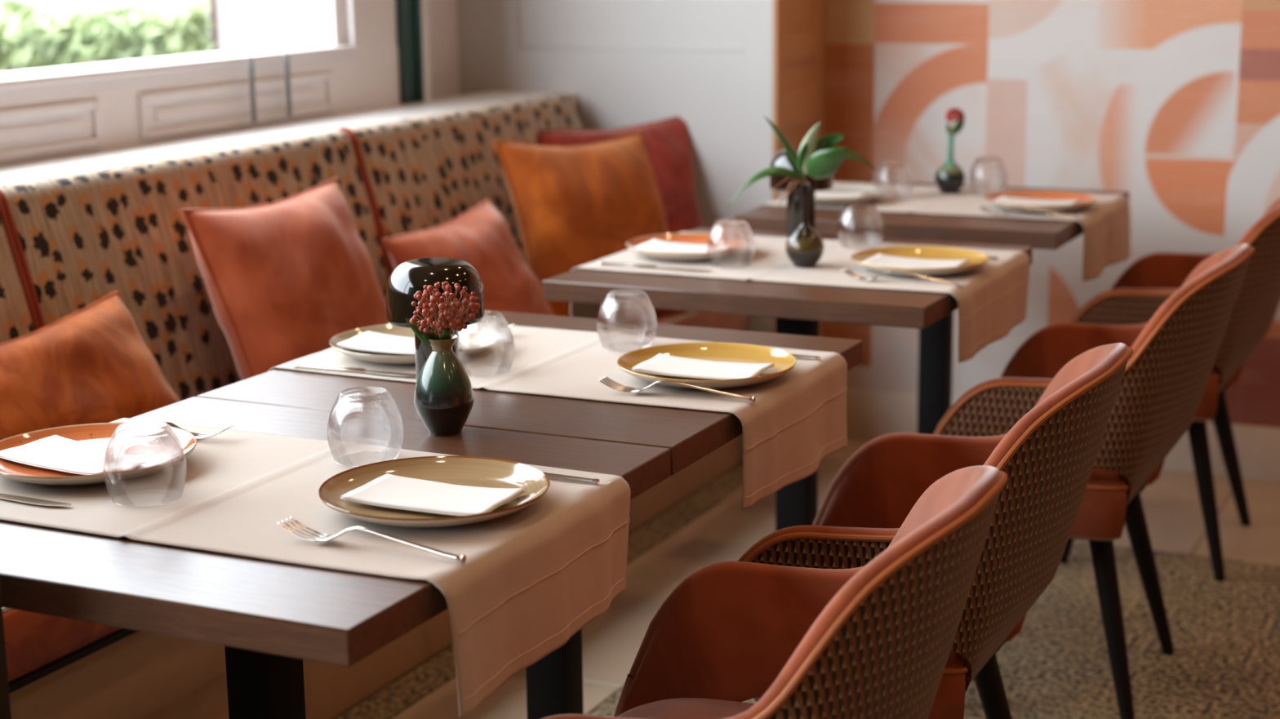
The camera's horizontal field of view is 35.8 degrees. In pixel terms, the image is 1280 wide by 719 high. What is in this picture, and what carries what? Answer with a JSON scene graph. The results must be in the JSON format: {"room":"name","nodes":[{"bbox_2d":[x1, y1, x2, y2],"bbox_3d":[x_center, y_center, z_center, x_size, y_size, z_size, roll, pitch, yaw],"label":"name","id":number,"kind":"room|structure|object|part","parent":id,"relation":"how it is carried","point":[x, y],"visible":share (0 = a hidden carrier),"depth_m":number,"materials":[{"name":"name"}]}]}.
{"room":"restaurant dining room","nodes":[
{"label":"restaurant dining room","id":0,"kind":"room"},
{"bbox_2d":[0,0,459,165],"bbox_3d":[-2.033,-0.453,2.029,0.210,3.020,7.240,5,13,25],"label":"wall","id":1,"kind":"structure","parent":0,"point":[53,120],"depth_m":4.26,"materials":[{"name":"white paint"}]},
{"bbox_3d":[-1.286,-0.360,3.404,0.010,0.090,1.070,5,13,25],"label":"rail panel","id":2,"kind":"part","parent":1,"relation":"part of","materials":[{"name":"white paint"}]},
{"bbox_2d":[0,0,359,88],"bbox_3d":[-2.095,-0.858,1.762,0.178,1.515,6.275,5,13,25],"label":"window","id":3,"kind":"structure","parent":1,"relation":"in","point":[329,15],"depth_m":4.20,"materials":[{"name":"white paint"}]},
{"bbox_3d":[-2.086,-0.125,1.921,0.178,0.015,6.275,5,13,25],"label":"sill","id":4,"kind":"part","parent":3,"relation":"part of","materials":[{"name":"white paint"}]},
{"bbox_2d":[247,0,257,122],"bbox_3d":[-0.842,-1.304,4.101,0.011,1.620,0.011,5,13,25],"label":"blind cord","id":5,"kind":"object","parent":3,"relation":"hanging from","point":[251,77],"visible":1,"depth_m":4.25,"materials":[{"name":"grey fabric"}]},
{"bbox_3d":[-0.843,-1.368,4.088,0.002,1.490,0.002,5,13,25],"label":"cord","id":6,"kind":"part","parent":5,"relation":"part of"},
{"bbox_2d":[283,0,292,116],"bbox_3d":[-0.786,-1.329,4.216,0.011,1.620,0.011,5,13,25],"label":"blind cord","id":7,"kind":"object","parent":3,"relation":"hanging from","point":[286,64],"visible":1,"depth_m":4.37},
{"bbox_3d":[-0.787,-1.393,4.202,0.002,1.490,0.002,5,13,25],"label":"cord","id":8,"kind":"part","parent":7,"relation":"part of","materials":[{"name":"white"}]},
{"bbox_3d":[-0.736,-1.473,4.497,0.060,1.500,0.045,5,13,25],"label":"frame","id":9,"kind":"part","parent":3,"relation":"part of","materials":[{"name":"white paint"}]},
{"bbox_3d":[-0.858,-0.555,4.281,0.010,0.090,0.680,5,13,25],"label":"rail panel","id":10,"kind":"part","parent":1,"relation":"part of","materials":[{"name":"white paint"}]},
{"bbox_2d":[0,90,577,185],"bbox_3d":[-1.400,-0.179,2.904,0.255,0.030,5.220,5,13,25],"label":"window sill","id":11,"kind":"structure","parent":1,"relation":"attached to","point":[14,173],"depth_m":4.10,"materials":[{"name":"white paint"}]},
{"bbox_2d":[395,0,424,103],"bbox_3d":[-0.586,-1.591,4.686,0.052,1.953,0.082,5,13,25],"label":"trim","id":12,"kind":"structure","parent":1,"relation":"attached to","point":[408,12],"depth_m":4.85,"materials":[{"name":"green paint"}]},
{"bbox_2d":[456,0,826,462],"bbox_3d":[-0.027,-1.228,5.218,1.010,2.900,0.450,5,13,25],"label":"wall","id":13,"kind":"structure","parent":0,"point":[719,66],"depth_m":5.04,"materials":[{"name":"beige paint"}]},
{"bbox_3d":[-0.038,-1.546,4.903,0.645,1.545,0.006,5,13,25],"label":"panel moulding","id":14,"kind":"part","parent":13,"relation":"part of","materials":[{"name":"white paint"}]},
{"bbox_2d":[333,437,1279,718],"bbox_3d":[0.496,1.173,1.219,5.720,0.120,7.987,5,13,25],"label":"floor","id":15,"kind":"structure","parent":0,"point":[1224,664],"depth_m":3.92,"materials":[{"name":"carpet"}]},
{"bbox_2d":[0,586,11,718],"bbox_3d":[-0.855,0.291,1.971,0.582,1.320,0.060,5,13,25],"label":"screen","id":16,"kind":"object","parent":15,"relation":"on","point":[5,704],"visible":1,"depth_m":1.86,"materials":[{"name":"black metal"}]},
{"bbox_2d":[0,396,670,718],"bbox_3d":[-0.423,0.511,2.280,0.703,0.750,0.685,5,13,25],"label":"dining table","id":17,"kind":"object","parent":15,"relation":"on","point":[268,617],"visible":0.39,"depth_m":1.92,"materials":[{"name":"brown wood"}]},
{"bbox_2d":[0,417,631,717],"bbox_3d":[-0.423,0.208,2.210,0.746,0.142,0.415,5,13,25],"label":"table runner","id":18,"kind":"object","parent":17,"relation":"on","point":[531,577],"visible":0.71,"depth_m":2.07,"materials":[{"name":"fabric"}]},
{"bbox_2d":[0,493,71,506],"bbox_3d":[-0.713,0.147,2.171,0.225,0.007,0.015,6,14,27],"label":"table knife","id":19,"kind":"object","parent":18,"relation":"on","point":[5,496],"visible":1,"depth_m":2.14,"materials":[{"name":"metal"}]},
{"bbox_2d":[0,422,196,485],"bbox_3d":[-0.635,0.114,2.283,0.245,0.024,0.245,3,13,16],"label":"dinner plate","id":20,"kind":"object","parent":18,"relation":"on","point":[97,433],"visible":0.44,"depth_m":2.32,"materials":[{"name":"orange ceramic"}]},
{"bbox_2d":[0,435,106,475],"bbox_3d":[-0.650,0.111,2.285,0.172,0.008,0.098,7,14,31],"label":"paper napkin","id":21,"kind":"object","parent":20,"relation":"on","point":[55,452],"visible":0.66,"depth_m":2.29,"materials":[{"name":"white paper"}]},
{"bbox_2d":[102,420,186,506],"bbox_3d":[-0.538,0.111,2.153,0.089,0.081,0.089,-9,15,-33],"label":"drinking glass","id":22,"kind":"object","parent":18,"relation":"on","point":[145,464],"visible":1,"depth_m":2.12,"materials":[{"name":"white"}]},
{"bbox_2d":[74,419,232,439],"bbox_3d":[-0.599,0.084,2.424,0.214,0.022,0.025,3,13,17],"label":"fork","id":23,"kind":"object","parent":18,"relation":"on","point":[198,436],"visible":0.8,"depth_m":2.41,"materials":[{"name":"metal"}]},
{"bbox_2d":[326,386,404,466],"bbox_3d":[-0.320,0.076,2.302,0.089,0.081,0.089,2,12,12],"label":"drinking glass","id":24,"kind":"object","parent":18,"relation":"on","point":[365,425],"visible":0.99,"depth_m":2.27,"materials":[{"name":"white"}]},
{"bbox_2d":[277,516,466,564],"bbox_3d":[-0.266,0.178,1.966,0.214,0.022,0.025,5,14,26],"label":"fork","id":25,"kind":"object","parent":18,"relation":"on","point":[322,537],"visible":1,"depth_m":1.97,"materials":[{"name":"metal"}]},
{"bbox_2d":[318,455,550,527],"bbox_3d":[-0.218,0.146,2.110,0.245,0.024,0.245,7,14,31],"label":"dinner plate","id":26,"kind":"object","parent":18,"relation":"on","point":[469,471],"visible":0.66,"depth_m":2.16,"materials":[{"name":"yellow ceramic"}]},
{"bbox_2d":[340,473,527,515],"bbox_3d":[-0.219,0.144,2.104,0.172,0.008,0.098,5,13,23],"label":"paper napkin","id":27,"kind":"object","parent":26,"relation":"on","point":[387,491],"visible":0.99,"depth_m":2.10,"materials":[{"name":"white paper"}]},
{"bbox_2d":[542,471,599,484],"bbox_3d":[-0.147,0.126,2.239,0.225,0.007,0.015,5,13,25],"label":"table knife","id":28,"kind":"object","parent":18,"relation":"on","point":[553,476],"visible":0.34,"depth_m":2.20,"materials":[{"name":"metal"}]},
{"bbox_2d":[413,333,474,436],"bbox_3d":[-0.241,0.029,2.428,0.074,0.125,0.074,5,13,25],"label":"bud vase","id":29,"kind":"object","parent":17,"relation":"on","point":[444,399],"visible":0.99,"depth_m":2.40,"materials":[{"name":"green ceramic"}]},
{"bbox_2d":[404,281,480,349],"bbox_3d":[-0.237,-0.036,2.413,0.088,0.117,0.075,5,13,25],"label":"sprig","id":30,"kind":"object","parent":29,"relation":"in","point":[453,318],"visible":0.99,"depth_m":2.40,"materials":[{"name":"red plant"}]},
{"bbox_2d":[0,92,747,718],"bbox_3d":[-0.873,0.194,3.286,0.560,0.956,4.200,5,13,25],"label":"banquette","id":31,"kind":"object","parent":15,"relation":"on","point":[68,242],"visible":0.37,"depth_m":3.57,"materials":[{"name":"beige fabric"}]},
{"bbox_3d":[-1.240,0.075,2.837,0.169,0.516,1.040,5,13,25],"label":"panel","id":32,"kind":"part","parent":31,"relation":"part of","materials":[{"name":"fabric"}]},
{"bbox_2d":[2,608,121,682],"bbox_3d":[-1.020,0.374,2.796,0.380,0.110,1.032,5,13,25],"label":"seat cushion","id":33,"kind":"object","parent":31,"relation":"on","point":[38,646],"depth_m":2.76,"materials":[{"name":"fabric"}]},
{"bbox_2d":[0,290,180,439],"bbox_3d":[-0.891,0.094,3.108,0.221,0.328,0.487,5,13,25],"label":"throw cushion","id":34,"kind":"object","parent":31,"relation":"on","point":[93,364],"visible":0.46,"depth_m":3.08,"materials":[{"name":"brown fabric"}]},
{"bbox_3d":[-0.793,-0.128,3.754,0.169,0.516,1.040,5,13,25],"label":"panel","id":35,"kind":"part","parent":31,"relation":"part of","materials":[{"name":"fabric"}]},
{"bbox_2d":[179,177,390,380],"bbox_3d":[-0.619,-0.092,3.671,0.238,0.435,0.479,5,13,25],"label":"throw cushion","id":36,"kind":"object","parent":31,"relation":"on","point":[283,277],"visible":0.58,"depth_m":3.54,"materials":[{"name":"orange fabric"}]},
{"bbox_3d":[-0.359,-0.336,4.693,0.213,0.516,1.070,5,13,25],"label":"panel","id":37,"kind":"part","parent":31,"relation":"part of","materials":[{"name":"fabric"}]},
{"bbox_2d":[381,197,554,315],"bbox_3d":[-0.353,-0.145,4.204,0.210,0.340,0.466,5,13,25],"label":"throw cushion","id":38,"kind":"object","parent":31,"relation":"on","point":[481,237],"visible":0.55,"depth_m":4.17,"materials":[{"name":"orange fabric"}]},
{"bbox_2d":[493,132,691,316],"bbox_3d":[-0.105,-0.300,4.607,0.465,0.445,0.253,-10,15,-38],"label":"throw cushion","id":39,"kind":"object","parent":31,"relation":"on","point":[575,206],"visible":0.67,"depth_m":4.50,"materials":[{"name":"fabric"}]},
{"bbox_2d":[536,115,705,233],"bbox_3d":[-0.043,-0.375,4.934,0.485,0.442,0.209,-6,13,-23],"label":"throw cushion","id":40,"kind":"object","parent":31,"relation":"on","point":[668,141],"visible":0.23,"depth_m":4.95,"materials":[{"name":"red fabric"}]},
{"bbox_2d":[656,311,747,330],"bbox_3d":[-0.119,-0.036,4.643,0.380,0.110,1.062,5,13,25],"label":"seat cushion","id":41,"kind":"object","parent":31,"relation":"on","point":[699,319],"depth_m":4.79,"materials":[{"name":"fabric"}]},
{"bbox_2d":[196,310,862,718],"bbox_3d":[-0.127,0.376,2.887,0.703,0.750,0.685,5,13,25],"label":"dining table","id":42,"kind":"object","parent":15,"relation":"on","point":[554,683],"visible":0.38,"depth_m":2.63,"materials":[{"name":"brown wood"}]},
{"bbox_2d":[386,257,484,382],"bbox_3d":[-0.263,-0.033,2.554,0.126,0.193,0.126,5,13,25],"label":"mushroom lamp","id":43,"kind":"object","parent":42,"relation":"on","point":[410,277],"visible":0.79,"depth_m":2.50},
{"bbox_3d":[-0.263,-0.090,2.542,0.126,0.077,0.126,5,13,25],"label":"lamp shade","id":44,"kind":"part","parent":43,"relation":"part of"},
{"bbox_3d":[-0.263,-0.018,2.557,0.057,0.163,0.057,5,13,25],"label":"stem","id":45,"kind":"part","parent":43,"relation":"part of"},
{"bbox_2d":[268,324,847,511],"bbox_3d":[-0.110,0.066,2.846,0.749,0.138,0.403,5,13,25],"label":"table runner","id":46,"kind":"object","parent":42,"relation":"on","point":[797,419],"visible":0.59,"depth_m":2.71,"materials":[{"name":"fabric"}]},
{"bbox_2d":[292,363,415,377],"bbox_3d":[-0.387,0.016,2.761,0.225,0.007,0.015,4,13,22],"label":"table knife","id":47,"kind":"object","parent":46,"relation":"on","point":[294,365],"visible":0.83,"depth_m":2.77,"materials":[{"name":"metal"}]},
{"bbox_3d":[-0.436,0.012,2.783,0.117,0.007,0.008,4,13,22],"label":"handle","id":48,"kind":"part","parent":47,"relation":"part of","materials":[{"name":"metal"}]},
{"bbox_3d":[-0.333,0.020,2.739,0.108,0.001,0.015,4,13,22],"label":"blade","id":49,"kind":"part","parent":47,"relation":"part of","materials":[{"name":"metal"}]},
{"bbox_2d":[328,324,415,364],"bbox_3d":[-0.328,-0.019,2.881,0.245,0.024,0.245,-10,15,-36],"label":"dinner plate","id":50,"kind":"object","parent":46,"relation":"on","point":[388,329],"visible":0.3,"depth_m":2.87,"materials":[{"name":"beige ceramic"}]},
{"bbox_2d":[337,331,414,354],"bbox_3d":[-0.345,-0.023,2.887,0.172,0.009,0.098,4,13,22],"label":"paper napkin","id":51,"kind":"object","parent":50,"relation":"on","point":[371,341],"visible":0.59,"depth_m":2.89,"materials":[{"name":"white paper"}]},
{"bbox_2d":[457,311,514,376],"bbox_3d":[-0.219,-0.024,2.760,0.089,0.081,0.089,-2,12,-5],"label":"drinking glass","id":52,"kind":"object","parent":46,"relation":"on","point":[486,346],"visible":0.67,"depth_m":2.73,"materials":[{"name":"white"}]},
{"bbox_2d":[596,288,657,351],"bbox_3d":[-0.019,-0.059,2.913,0.089,0.081,0.089,0,12,2],"label":"drinking glass","id":53,"kind":"object","parent":46,"relation":"on","point":[627,321],"visible":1,"depth_m":2.88,"materials":[{"name":"white"}]},
{"bbox_2d":[598,376,755,402],"bbox_3d":[0.049,0.038,2.598,0.214,0.022,0.025,4,13,21],"label":"fork","id":54,"kind":"object","parent":46,"relation":"on","point":[620,387],"visible":1,"depth_m":2.60,"materials":[{"name":"metal"}]},
{"bbox_2d":[617,342,796,388],"bbox_3d":[0.091,0.013,2.708,0.245,0.024,0.245,-2,12,-6],"label":"dinner plate","id":55,"kind":"object","parent":46,"relation":"on","point":[784,362],"visible":0.51,"depth_m":2.77,"materials":[{"name":"yellow ceramic"}]},
{"bbox_2d":[631,353,775,379],"bbox_3d":[0.087,0.011,2.704,0.172,0.008,0.098,5,13,23],"label":"paper napkin","id":56,"kind":"object","parent":55,"relation":"on","point":[660,364],"visible":0.98,"depth_m":2.70,"materials":[{"name":"white paper"}]},
{"bbox_2d":[791,354,820,360],"bbox_3d":[0.154,-0.011,2.855,0.225,0.007,0.015,5,13,25],"label":"table knife","id":57,"kind":"object","parent":46,"relation":"on","point":[796,356],"visible":0.29,"depth_m":2.81,"materials":[{"name":"metal"}]},
{"bbox_2d":[542,465,1008,718],"bbox_3d":[0.119,0.499,2.136,0.528,0.820,0.544,4,13,21],"label":"dining chair","id":58,"kind":"object","parent":15,"relation":"on","point":[874,640],"visible":1,"depth_m":1.97,"materials":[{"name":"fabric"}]},
{"bbox_3d":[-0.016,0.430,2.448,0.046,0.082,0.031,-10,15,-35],"label":"arm","id":59,"kind":"part","parent":58,"relation":"part of","materials":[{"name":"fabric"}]},
{"bbox_3d":[0.062,0.503,2.159,0.329,0.135,0.472,4,13,21],"label":"seat","id":60,"kind":"part","parent":58,"relation":"part of","materials":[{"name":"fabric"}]},
{"bbox_2d":[542,227,1032,531],"bbox_3d":[0.296,0.188,3.735,0.703,0.750,0.685,5,13,25],"label":"dining table","id":61,"kind":"object","parent":15,"relation":"on","point":[797,308],"visible":0.3,"depth_m":3.40,"materials":[{"name":"brown wood"}]},
{"bbox_2d":[570,231,1030,363],"bbox_3d":[0.307,-0.126,3.689,0.745,0.132,0.482,5,13,25],"label":"table runner","id":62,"kind":"object","parent":61,"relation":"on","point":[992,298],"visible":0.66,"depth_m":3.56,"materials":[{"name":"fabric"}]},
{"bbox_2d":[598,262,713,271],"bbox_3d":[0.026,-0.168,3.587,0.225,0.007,0.015,5,13,25],"label":"table knife","id":63,"kind":"object","parent":62,"relation":"on","point":[648,266],"visible":1,"depth_m":3.59,"materials":[{"name":"metal"}]},
{"bbox_3d":[-0.021,-0.172,3.611,0.117,0.007,0.008,5,13,25],"label":"handle","id":64,"kind":"part","parent":63,"relation":"part of","materials":[{"name":"metal"}]},
{"bbox_3d":[0.079,-0.163,3.562,0.108,0.001,0.015,5,13,25],"label":"blade","id":65,"kind":"part","parent":63,"relation":"part of","materials":[{"name":"metal"}]},
{"bbox_2d":[626,232,755,261],"bbox_3d":[0.096,-0.209,3.736,0.245,0.024,0.245,6,14,27],"label":"dinner plate","id":66,"kind":"object","parent":62,"relation":"on","point":[701,238],"visible":0.38,"depth_m":3.79,"materials":[{"name":"orange ceramic"}]},
{"bbox_2d":[634,239,706,253],"bbox_3d":[0.087,-0.212,3.737,0.172,0.009,0.098,5,13,24],"label":"paper napkin","id":67,"kind":"object","parent":66,"relation":"on","point":[655,245],"visible":0.67,"depth_m":3.74,"materials":[{"name":"white paper"}]},
{"bbox_2d":[706,219,755,268],"bbox_3d":[0.166,-0.212,3.610,0.089,0.081,0.089,-8,14,-30],"label":"drinking glass","id":68,"kind":"object","parent":62,"relation":"on","point":[731,243],"visible":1,"depth_m":3.58,"materials":[{"name":"white"}]},
{"bbox_2d":[785,182,824,267],"bbox_3d":[0.298,-0.244,3.581,0.070,0.150,0.070,5,13,25],"label":"bud vase","id":69,"kind":"object","parent":62,"relation":"on","point":[804,247],"visible":1,"depth_m":3.57,"materials":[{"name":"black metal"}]},
{"bbox_2d":[727,115,875,209],"bbox_3d":[0.290,-0.353,3.550,0.269,0.164,0.098,0,12,2],"label":"leafy cutting","id":70,"kind":"object","parent":69,"relation":"in","point":[819,158],"visible":1,"depth_m":3.54,"materials":[{"name":"green plant"}]},
{"bbox_2d":[837,203,883,248],"bbox_3d":[0.424,-0.258,3.806,0.089,0.081,0.089,2,12,11],"label":"drinking glass","id":71,"kind":"object","parent":62,"relation":"on","point":[860,225],"visible":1,"depth_m":3.77,"materials":[{"name":"white"}]},
{"bbox_2d":[841,267,962,287],"bbox_3d":[0.451,-0.143,3.411,0.214,0.022,0.025,5,14,26],"label":"fork","id":72,"kind":"object","parent":62,"relation":"on","point":[846,271],"visible":1,"depth_m":3.41,"materials":[{"name":"metal"}]},
{"bbox_2d":[850,246,989,276],"bbox_3d":[0.499,-0.172,3.540,0.245,0.024,0.245,3,13,18],"label":"dinner plate","id":73,"kind":"object","parent":62,"relation":"on","point":[977,259],"visible":0.69,"depth_m":3.59,"materials":[{"name":"yellow ceramic"}]},
{"bbox_2d":[862,253,970,267],"bbox_3d":[0.493,-0.173,3.536,0.172,0.008,0.098,5,13,25],"label":"paper napkin","id":74,"kind":"object","parent":73,"relation":"on","point":[881,260],"visible":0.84,"depth_m":3.53,"materials":[{"name":"white paper"}]},
{"bbox_2d":[988,256,998,260],"bbox_3d":[0.556,-0.195,3.684,0.225,0.007,0.015,5,13,25],"label":"table knife","id":75,"kind":"object","parent":62,"relation":"on","point":[996,258],"visible":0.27,"depth_m":3.63,"materials":[{"name":"metal"}]},
{"bbox_2d":[769,147,832,235],"bbox_3d":[0.321,-0.334,3.947,0.126,0.172,0.126,5,13,25],"label":"mushroom lamp","id":76,"kind":"object","parent":61,"relation":"on","point":[781,158],"visible":0.33,"depth_m":3.92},
{"bbox_3d":[0.322,-0.319,3.950,0.057,0.142,0.057,5,13,25],"label":"stem","id":77,"kind":"part","parent":76,"relation":"part of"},
{"bbox_3d":[0.321,-0.381,3.937,0.126,0.077,0.126,5,13,25],"label":"lamp shade","id":78,"kind":"part","parent":76,"relation":"part of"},
{"bbox_2d":[734,178,1128,434],"bbox_3d":[0.672,0.017,4.506,0.703,0.750,0.685,5,13,25],"label":"dining table","id":79,"kind":"object","parent":15,"relation":"on","point":[935,340],"visible":0.36,"depth_m":4.23,"materials":[{"name":"brown wood"}]},
{"bbox_2d":[757,182,1130,281],"bbox_3d":[0.694,-0.296,4.474,0.754,0.140,0.448,5,13,25],"label":"table runner","id":80,"kind":"object","parent":79,"relation":"on","point":[1106,224],"visible":0.56,"depth_m":4.35,"materials":[{"name":"fabric"}]},
{"bbox_2d":[776,183,885,204],"bbox_3d":[0.429,-0.368,4.454,0.245,0.024,0.245,-5,13,-21],"label":"dinner plate","id":81,"kind":"object","parent":80,"relation":"on","point":[837,188],"visible":0.61,"depth_m":4.43,"materials":[{"name":"ceramic"}]},
{"bbox_2d":[786,191,870,197],"bbox_3d":[0.420,-0.371,4.454,0.172,0.009,0.098,5,13,25],"label":"paper napkin","id":82,"kind":"object","parent":81,"relation":"on","point":[818,194],"visible":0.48,"depth_m":4.45,"materials":[{"name":"white paper"}]},
{"bbox_2d":[873,160,912,199],"bbox_3d":[0.575,-0.408,4.494,0.089,0.081,0.089,-4,13,-17],"label":"drinking glass","id":83,"kind":"object","parent":80,"relation":"on","point":[895,177],"visible":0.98,"depth_m":4.46,"materials":[{"name":"white"}]},
{"bbox_2d":[934,133,965,194],"bbox_3d":[0.713,-0.450,4.547,0.070,0.136,0.070,5,13,25],"label":"bud vase","id":84,"kind":"object","parent":80,"relation":"on","point":[949,178],"visible":1,"depth_m":4.53,"materials":[{"name":"teal ceramic"}]},
{"bbox_2d":[945,106,964,134],"bbox_3d":[0.720,-0.533,4.529,0.045,0.088,0.043,5,13,25],"label":"flower","id":85,"kind":"object","parent":84,"relation":"on","point":[958,113],"visible":1,"depth_m":4.52,"materials":[{"name":"red plant"}]},
{"bbox_2d":[968,156,1008,195],"bbox_3d":[0.801,-0.424,4.555,0.089,0.081,0.089,9,15,38],"label":"drinking glass","id":86,"kind":"object","parent":80,"relation":"on","point":[988,175],"visible":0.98,"depth_m":4.52,"materials":[{"name":"white"}]},
{"bbox_2d":[977,205,1078,219],"bbox_3d":[0.818,-0.312,4.176,0.214,0.022,0.025,5,14,26],"label":"fork","id":87,"kind":"object","parent":80,"relation":"on","point":[981,207],"visible":1,"depth_m":4.17,"materials":[{"name":"metal"}]},
{"bbox_2d":[982,190,1097,213],"bbox_3d":[0.866,-0.339,4.295,0.245,0.024,0.245,-8,14,-31],"label":"dinner plate","id":88,"kind":"object","parent":80,"relation":"on","point":[1086,199],"visible":0.84,"depth_m":4.34,"materials":[{"name":"orange ceramic"}]},
{"bbox_2d":[994,195,1081,204],"bbox_3d":[0.860,-0.341,4.291,0.172,0.008,0.098,5,13,25],"label":"paper napkin","id":89,"kind":"object","parent":88,"relation":"on","point":[1004,199],"visible":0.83,"depth_m":4.30,"materials":[{"name":"white paper"}]},
{"bbox_2d":[737,342,1133,718],"bbox_3d":[0.393,0.368,2.729,0.528,0.820,0.544,4,13,21],"label":"dining chair","id":90,"kind":"object","parent":15,"relation":"on","point":[1048,457],"visible":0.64,"depth_m":2.50,"materials":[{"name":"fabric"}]},
{"bbox_3d":[0.336,0.371,2.753,0.329,0.135,0.472,4,13,21],"label":"seat","id":91,"kind":"part","parent":90,"relation":"part of","materials":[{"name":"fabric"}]},
{"bbox_3d":[0.534,0.565,2.901,0.142,0.354,0.041,-5,13,-18],"label":"leg","id":92,"kind":"part","parent":90,"relation":"part of","materials":[{"name":"black wood"}]},
{"bbox_3d":[0.345,0.443,2.765,0.263,0.016,0.378,4,13,21],"label":"seat","id":93,"kind":"part","parent":90,"relation":"part of","materials":[{"name":"brown leather"}]},
{"bbox_2d":[933,243,1254,718],"bbox_3d":[0.799,0.190,3.529,0.528,0.820,0.544,4,13,23],"label":"dining chair","id":94,"kind":"object","parent":15,"relation":"on","point":[1168,370],"visible":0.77,"depth_m":3.31,"materials":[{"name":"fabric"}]},
{"bbox_3d":[0.751,0.264,3.567,0.264,0.016,0.378,4,13,23],"label":"seat","id":95,"kind":"part","parent":94,"relation":"part of","materials":[{"name":"orange leather"}]},
{"bbox_3d":[0.812,0.455,3.395,0.041,0.354,0.142,-7,14,-26],"label":"leg","id":96,"kind":"part","parent":94,"relation":"part of","materials":[{"name":"black wood"}]},
{"bbox_3d":[0.743,0.193,3.555,0.329,0.135,0.472,4,13,23],"label":"seat","id":97,"kind":"part","parent":94,"relation":"part of","materials":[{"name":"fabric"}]},
{"bbox_3d":[0.945,0.388,3.697,0.142,0.354,0.041,-4,13,-17],"label":"leg","id":98,"kind":"part","parent":94,"relation":"part of","materials":[{"name":"black wood"}]},
{"bbox_2d":[1060,197,1279,582],"bbox_3d":[1.189,0.013,4.327,0.528,0.820,0.544,5,13,23],"label":"dining chair","id":99,"kind":"object","parent":15,"relation":"on","point":[1140,291],"visible":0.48,"depth_m":4.14,"materials":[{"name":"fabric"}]},
{"bbox_3d":[0.964,0.260,4.291,0.126,0.352,0.042,-9,15,-34],"label":"leg","id":100,"kind":"part","parent":99,"relation":"part of","materials":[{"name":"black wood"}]},
{"bbox_3d":[1.200,0.278,4.193,0.041,0.354,0.142,-7,13,-25],"label":"leg","id":101,"kind":"part","parent":99,"relation":"part of","materials":[{"name":"black wood"}]},
{"bbox_3d":[1.141,0.087,4.365,0.263,0.016,0.378,5,13,23],"label":"seat","id":102,"kind":"part","parent":99,"relation":"part of","materials":[{"name":"orange leather"}]},
{"bbox_3d":[1.133,0.016,4.353,0.329,0.135,0.472,5,13,23],"label":"seat","id":103,"kind":"part","parent":99,"relation":"part of","materials":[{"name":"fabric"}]},
{"bbox_3d":[1.335,0.211,4.493,0.142,0.354,0.041,-4,13,-16],"label":"leg","id":104,"kind":"part","parent":99,"relation":"part of","materials":[{"name":"black wood"}]},
{"bbox_2d":[822,0,1279,428],"bbox_3d":[2.472,-1.048,4.237,4.580,2.900,0.100,5,13,25],"label":"wall","id":105,"kind":"structure","parent":0,"point":[1174,105],"depth_m":4.96,"materials":[{"name":"paint"}]},
{"bbox_2d":[846,388,1279,481],"bbox_3d":[2.510,0.318,4.458,4.480,0.135,0.012,5,13,25],"label":"baseboard","id":106,"kind":"structure","parent":105,"relation":"attached to","point":[870,415],"depth_m":5.00,"materials":[{"name":"paint"}]},
{"label":"outside","id":107,"kind":"structure","parent":0,"visible":0},
{"bbox_2d":[0,0,284,60],"bbox_3d":[-23.872,-3.135,23.872,58.120,0.350,100.000,5,13,25],"label":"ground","id":108,"kind":"structure","parent":107,"point":[265,16],"depth_m":40.59,"materials":[{"name":"white"}]},
{"bbox_2d":[0,0,217,71],"bbox_3d":[-2.975,0.049,3.894,0.830,1.334,5.998,5,13,25],"label":"hedge","id":109,"kind":"object","parent":108,"relation":"on","point":[31,37],"visible":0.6,"depth_m":5.91,"materials":[{"name":"green plant"}]},
{"bbox_2d":[208,0,221,52],"bbox_3d":[-1.353,-0.940,6.332,0.100,2.200,0.100,5,13,25],"label":"post","id":110,"kind":"object","parent":108,"relation":"on","point":[214,10],"visible":0.02,"depth_m":6.29,"materials":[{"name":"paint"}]}
]}

